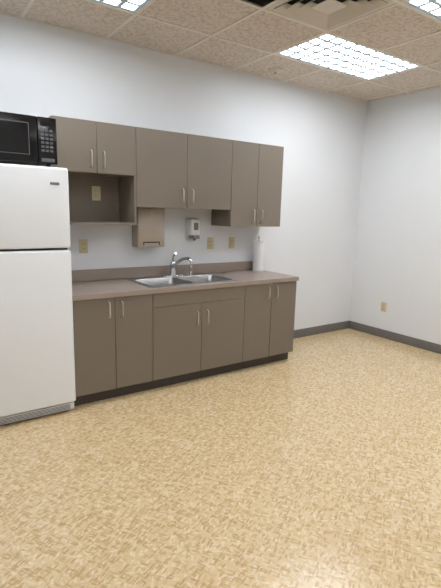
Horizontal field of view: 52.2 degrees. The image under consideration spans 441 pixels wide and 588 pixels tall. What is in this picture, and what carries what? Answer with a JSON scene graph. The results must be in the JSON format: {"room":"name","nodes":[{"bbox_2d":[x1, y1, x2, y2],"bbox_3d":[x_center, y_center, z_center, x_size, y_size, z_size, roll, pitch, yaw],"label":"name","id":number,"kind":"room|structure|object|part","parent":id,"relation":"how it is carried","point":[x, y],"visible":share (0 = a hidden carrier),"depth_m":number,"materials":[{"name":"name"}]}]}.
{"room":"office break room","nodes":[
{"label":"office break room","id":0,"kind":"room"},
{"bbox_2d":[0,14,366,329],"bbox_3d":[-0.601,-0.877,4.254,5.934,3.188,0.100,-6,13,-34],"label":"wall","id":1,"kind":"structure","parent":0,"point":[47,71],"depth_m":4.48,"materials":[{"name":"paint"}]},
{"bbox_2d":[79,239,87,252],"bbox_3d":[-1.179,-0.411,3.875,0.076,0.120,0.008,-6,13,-34],"label":"electrical outlet","id":2,"kind":"object","parent":1,"relation":"attached to","point":[83,243],"visible":1,"depth_m":3.87,"materials":[{"name":"beige plastic"}]},
{"bbox_2d":[48,115,136,224],"bbox_3d":[-1.045,-0.960,3.631,0.655,0.783,0.369,-6,13,-34],"label":"upper cabinet","id":3,"kind":"object","parent":1,"relation":"attached to","point":[94,153],"visible":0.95,"depth_m":3.60,"materials":[{"name":"beige laminate"}]},
{"bbox_3d":[-1.096,-1.119,3.391,0.324,0.384,0.019,-6,13,-34],"label":"door","id":4,"kind":"part","parent":3,"relation":"part of","materials":[{"name":"beige laminate"}]},
{"bbox_3d":[-0.989,-1.040,3.448,0.011,0.136,0.038,-6,13,-34],"label":"handle","id":5,"kind":"part","parent":3,"relation":"part of","materials":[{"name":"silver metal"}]},
{"bbox_2d":[92,186,100,200],"bbox_3d":[-1.063,-0.861,3.852,0.076,0.120,0.008,-6,13,-34],"label":"electrical outlet","id":6,"kind":"object","parent":3,"relation":"attached to","point":[96,193],"visible":1,"depth_m":3.85,"materials":[{"name":"beige plastic"}]},
{"bbox_3d":[-0.827,-1.147,3.575,0.324,0.384,0.019,-6,13,-34],"label":"door","id":7,"kind":"part","parent":3,"relation":"part of","materials":[{"name":"beige laminate"}]},
{"bbox_2d":[132,208,164,247],"bbox_3d":[-0.658,-0.608,4.117,0.266,0.350,0.144,-6,13,-34],"label":"paper towel dispenser","id":8,"kind":"object","parent":1,"relation":"attached to","point":[148,231],"visible":0.96,"depth_m":4.06,"materials":[{"name":"metal"}]},
{"bbox_2d":[144,243,158,245],"bbox_3d":[-0.626,-0.451,4.093,0.146,0.028,0.005,-6,13,-34],"label":"paper towel","id":9,"kind":"object","parent":8,"relation":"hanging from","point":[145,244],"depth_m":4.09,"materials":[{"name":"paper"}]},
{"bbox_2d":[71,261,252,281],"bbox_3d":[-0.490,-0.231,4.387,2.264,0.100,0.020,-6,13,-34],"label":"backsplash","id":10,"kind":"structure","parent":1,"relation":"attached to","point":[147,271],"depth_m":4.26,"materials":[{"name":"laminate"}]},
{"bbox_2d":[136,127,232,209],"bbox_3d":[-0.375,-1.099,4.074,0.966,0.637,0.369,-6,13,-34],"label":"upper cabinet","id":11,"kind":"object","parent":1,"relation":"attached to","point":[174,169],"visible":0.98,"depth_m":3.92,"materials":[{"name":"beige laminate"}]},
{"bbox_3d":[-0.496,-1.056,3.827,0.480,0.636,0.019,-6,13,-34],"label":"door","id":12,"kind":"part","parent":11,"relation":"part of","materials":[{"name":"beige laminate"}]},
{"bbox_3d":[-0.098,-1.096,4.099,0.480,0.636,0.019,-6,13,-34],"label":"door","id":13,"kind":"part","parent":11,"relation":"part of","materials":[{"name":"beige laminate"}]},
{"bbox_2d":[186,218,199,240],"bbox_3d":[-0.264,-0.632,4.406,0.110,0.212,0.117,-6,13,-34],"label":"soap dispenser","id":14,"kind":"object","parent":1,"relation":"attached to","point":[192,224],"visible":1,"depth_m":4.37,"materials":[{"name":"white plastic"}]},
{"bbox_3d":[-0.291,-0.643,4.445,0.110,0.205,0.019,-6,13,-34],"label":"plate","id":15,"kind":"part","parent":14,"relation":"part of","materials":[{"name":"white plastic"}]},
{"bbox_2d":[207,237,213,248],"bbox_3d":[-0.101,-0.519,4.612,0.076,0.120,0.008,-6,13,-34],"label":"electrical outlet","id":16,"kind":"object","parent":1,"relation":"attached to","point":[210,240],"visible":1,"depth_m":4.61,"materials":[{"name":"beige plastic"}]},
{"bbox_2d":[229,237,234,248],"bbox_3d":[0.121,-0.542,4.764,0.076,0.120,0.008,-6,13,-34],"label":"electrical outlet","id":17,"kind":"object","parent":1,"relation":"attached to","point":[231,239],"visible":1,"depth_m":4.76,"materials":[{"name":"beige plastic"}]},
{"bbox_2d":[211,140,283,226],"bbox_3d":[0.283,-1.087,4.541,0.638,0.796,0.369,-6,13,-34],"label":"upper cabinet","id":18,"kind":"object","parent":1,"relation":"attached to","point":[257,169],"visible":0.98,"depth_m":4.41,"materials":[{"name":"beige laminate"}]},
{"bbox_3d":[0.230,-1.052,4.340,0.316,0.794,0.019,-6,13,-34],"label":"door","id":19,"kind":"part","parent":18,"relation":"part of","materials":[{"name":"beige laminate"}]},
{"bbox_3d":[0.493,-1.078,4.519,0.316,0.794,0.019,-6,13,-34],"label":"door","id":20,"kind":"part","parent":18,"relation":"part of","materials":[{"name":"beige laminate"}]},
{"bbox_2d":[293,320,349,338],"bbox_3d":[1.078,0.477,5.645,1.630,0.105,0.012,-6,13,-34],"label":"baseboard","id":21,"kind":"structure","parent":1,"relation":"attached to","point":[309,331],"depth_m":5.78,"materials":[{"name":"grey plastic"}]},
{"bbox_2d":[0,328,440,587],"bbox_3d":[1.203,1.275,1.934,5.934,0.100,6.600,-6,13,-34],"label":"floor","id":22,"kind":"structure","parent":0,"point":[319,466],"depth_m":2.60,"materials":[{"name":"beige tile"}]},
{"bbox_2d":[0,163,75,424],"bbox_3d":[-1.535,0.001,3.249,0.762,1.781,0.688,-6,13,-34],"label":"refrigerator","id":23,"kind":"object","parent":22,"relation":"on","point":[37,360],"visible":1,"depth_m":3.08,"materials":[{"name":"white metal"}]},
{"bbox_2d":[0,111,57,166],"bbox_3d":[-1.449,-1.034,3.065,0.548,0.324,0.402,-6,13,-34],"label":"microwave","id":24,"kind":"object","parent":23,"relation":"on","point":[31,140],"visible":0.85,"depth_m":2.96,"materials":[{"name":"black plastic"}]},
{"bbox_3d":[-1.396,-1.007,2.879,0.421,0.301,0.030,-6,13,-34],"label":"door","id":25,"kind":"part","parent":24,"relation":"part of","materials":[{"name":"black glass"}]},
{"bbox_3d":[-1.169,-1.030,3.034,0.124,0.301,0.030,-6,13,-34],"label":"control panel","id":26,"kind":"part","parent":24,"relation":"part of","materials":[{"name":"black plastic"}]},
{"bbox_3d":[-1.372,-0.564,2.928,0.762,0.544,0.054,-6,13,-34],"label":"freezer door","id":27,"kind":"part","parent":23,"relation":"part of","materials":[{"name":"white metal"}]},
{"bbox_3d":[-1.394,0.276,3.084,0.762,1.138,0.054,-6,13,-34],"label":"fridge door","id":28,"kind":"part","parent":23,"relation":"part of","materials":[{"name":"white metal"}]},
{"bbox_2d":[73,294,152,405],"bbox_3d":[-0.988,0.393,3.772,0.646,0.848,0.652,-6,13,-34],"label":"base cabinet","id":29,"kind":"object","parent":22,"relation":"on","point":[113,337],"visible":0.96,"depth_m":3.53,"materials":[{"name":"beige laminate"}]},
{"bbox_3d":[-0.961,0.403,3.447,0.319,0.743,0.019,-6,13,-34],"label":"door","id":30,"kind":"part","parent":29,"relation":"part of","materials":[{"name":"beige laminate"}]},
{"bbox_3d":[-0.848,0.125,3.435,0.011,0.136,0.038,-6,13,-34],"label":"handle","id":31,"kind":"part","parent":29,"relation":"part of","materials":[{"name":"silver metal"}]},
{"bbox_3d":[-0.762,0.116,3.494,0.011,0.136,0.038,-6,13,-34],"label":"handle","id":32,"kind":"part","parent":29,"relation":"part of","materials":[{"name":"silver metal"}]},
{"bbox_3d":[-0.695,0.376,3.629,0.319,0.743,0.019,-6,13,-34],"label":"door","id":33,"kind":"part","parent":29,"relation":"part of","materials":[{"name":"beige laminate"}]},
{"bbox_2d":[149,286,244,389],"bbox_3d":[-0.334,0.327,4.220,0.944,0.848,0.652,-6,13,-34],"label":"base cabinet","id":34,"kind":"object","parent":22,"relation":"on","point":[197,334],"visible":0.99,"depth_m":3.96,"materials":[{"name":"beige laminate"}]},
{"bbox_3d":[-0.369,0.402,3.864,0.469,0.623,0.019,-6,13,-34],"label":"door","id":35,"kind":"part","parent":34,"relation":"part of","materials":[{"name":"beige laminate"}]},
{"bbox_2d":[72,270,298,300],"bbox_3d":[-0.319,-0.112,4.154,2.264,0.038,0.629,-6,13,-34],"label":"countertop","id":36,"kind":"structure","parent":34,"relation":"on","point":[98,289],"depth_m":3.82,"materials":[{"name":"laminate"}]},
{"bbox_2d":[161,253,192,276],"bbox_3d":[-0.357,-0.273,4.239,0.340,0.233,0.259,-6,13,-34],"label":"faucet","id":37,"kind":"object","parent":36,"relation":"on","point":[173,264],"visible":1,"depth_m":4.26,"materials":[{"name":"silver metal"}]},
{"bbox_3d":[-0.455,-0.176,4.308,0.240,0.012,0.054,-6,13,-34],"label":"deck plate","id":38,"kind":"part","parent":37,"relation":"part of","materials":[{"name":"silver metal"}]},
{"bbox_3d":[-0.360,-0.287,4.221,0.253,0.132,0.037,9,13,35],"label":"spout","id":39,"kind":"part","parent":37,"relation":"part of","materials":[{"name":"silver metal"}]},
{"bbox_2d":[126,273,238,287],"bbox_3d":[-0.345,-0.050,4.148,0.920,0.172,0.515,-6,13,-34],"label":"sink","id":40,"kind":"object","parent":36,"relation":"in","point":[151,282],"visible":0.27,"depth_m":4.20,"materials":[{"name":"metal"}]},
{"bbox_2d":[252,236,263,270],"bbox_3d":[0.412,-0.439,4.878,0.120,0.378,0.120,-6,13,-34],"label":"paper towel roll","id":41,"kind":"object","parent":36,"relation":"on","point":[258,248],"visible":1,"depth_m":4.84,"materials":[{"name":"white paper"}]},
{"bbox_3d":[-0.166,0.015,3.928,0.941,0.116,0.019,-6,13,-34],"label":"false drawer","id":42,"kind":"part","parent":34,"relation":"part of","materials":[{"name":"beige laminate"}]},
{"bbox_3d":[0.019,0.363,4.129,0.469,0.623,0.019,-6,13,-34],"label":"door","id":43,"kind":"part","parent":34,"relation":"part of","materials":[{"name":"beige laminate"}]},
{"bbox_2d":[238,281,296,369],"bbox_3d":[0.326,0.261,4.671,0.660,0.848,0.652,-6,13,-34],"label":"base cabinet","id":44,"kind":"object","parent":22,"relation":"on","point":[269,308],"visible":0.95,"depth_m":4.43,"materials":[{"name":"beige laminate"}]},
{"bbox_3d":[0.350,0.271,4.344,0.326,0.743,0.019,-6,13,-34],"label":"door","id":45,"kind":"part","parent":44,"relation":"part of","materials":[{"name":"beige laminate"}]},
{"bbox_3d":[0.622,0.243,4.529,0.326,0.743,0.019,-6,13,-34],"label":"door","id":46,"kind":"part","parent":44,"relation":"part of","materials":[{"name":"beige laminate"}]},
{"bbox_2d":[0,0,440,101],"bbox_3d":[1.279,-1.620,1.396,5.734,0.015,6.400,-6,13,-34],"label":"ceiling","id":47,"kind":"structure","parent":0,"point":[263,30],"depth_m":3.52,"materials":[{"name":"tile"}]},
{"bbox_2d":[0,0,440,102],"bbox_3d":[1.279,-1.610,1.398,5.734,0.004,6.400,-6,13,-34],"label":"grid","id":48,"kind":"object","parent":47,"relation":"attached to","point":[397,2],"visible":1,"depth_m":3.57,"materials":[{"name":"white metal"}]},
{"bbox_2d":[92,0,150,12],"bbox_3d":[-0.958,-1.944,2.590,1.296,0.101,0.625,-6,13,-34],"label":"recessed light","id":49,"kind":"object","parent":48,"relation":"attached to","point":[133,6],"visible":1,"depth_m":3.06,"materials":[{"name":"plastic"}]},
{"bbox_2d":[247,0,270,5],"bbox_3d":[0.196,-1.907,2.636,0.648,0.070,0.625,-6,13,-34],"label":"return air grille","id":50,"kind":"object","parent":48,"relation":"attached to","point":[259,2],"visible":1,"depth_m":3.00,"materials":[{"name":"black metal"}]},
{"bbox_2d":[265,0,394,30],"bbox_3d":[0.729,-1.952,3.002,0.620,0.068,0.620,-6,13,-34],"label":"air vent","id":51,"kind":"object","parent":48,"relation":"attached to","point":[326,15],"visible":0.99,"depth_m":3.08,"materials":[{"name":"metal"}]},
{"bbox_2d":[276,33,420,79],"bbox_3d":[1.174,-2.159,4.049,1.296,0.101,0.625,-6,13,-34],"label":"recessed light","id":52,"kind":"object","parent":48,"relation":"attached to","point":[328,51],"visible":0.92,"depth_m":4.02,"materials":[{"name":"plastic"}]},
{"bbox_2d":[404,0,440,19],"bbox_3d":[1.884,-1.953,3.041,1.296,0.101,0.625,-6,13,-34],"label":"recessed light","id":53,"kind":"object","parent":48,"relation":"attached to","point":[432,8],"visible":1,"depth_m":2.99,"materials":[{"name":"plastic"}]},
{"bbox_2d":[268,67,282,75],"bbox_3d":[0.537,-2.164,4.396,0.150,0.048,0.150,-6,13,-34],"label":"sprinkler","id":54,"kind":"object","parent":47,"relation":"attached to","point":[275,70],"visible":1,"depth_m":4.36,"materials":[{"name":"metal"}]},
{"bbox_2d":[349,87,440,344],"bbox_3d":[3.673,-0.574,3.235,0.100,3.188,6.500,-6,13,-34],"label":"wall","id":55,"kind":"structure","parent":0,"point":[397,259],"depth_m":5.33,"materials":[{"name":"paint"}]},
{"bbox_2d":[381,302,386,311],"bbox_3d":[2.040,0.162,5.633,0.008,0.120,0.076,-6,13,-34],"label":"electrical outlet","id":56,"kind":"object","parent":55,"relation":"attached to","point":[383,304],"visible":1,"depth_m":5.63,"materials":[{"name":"beige plastic"}]},
{"bbox_2d":[349,321,440,353],"bbox_3d":[3.562,0.938,3.520,0.012,0.105,6.388,-6,13,-34],"label":"baseboard","id":57,"kind":"structure","parent":55,"relation":"attached to","point":[426,345],"depth_m":5.50,"materials":[{"name":"grey plastic"}]}
]}

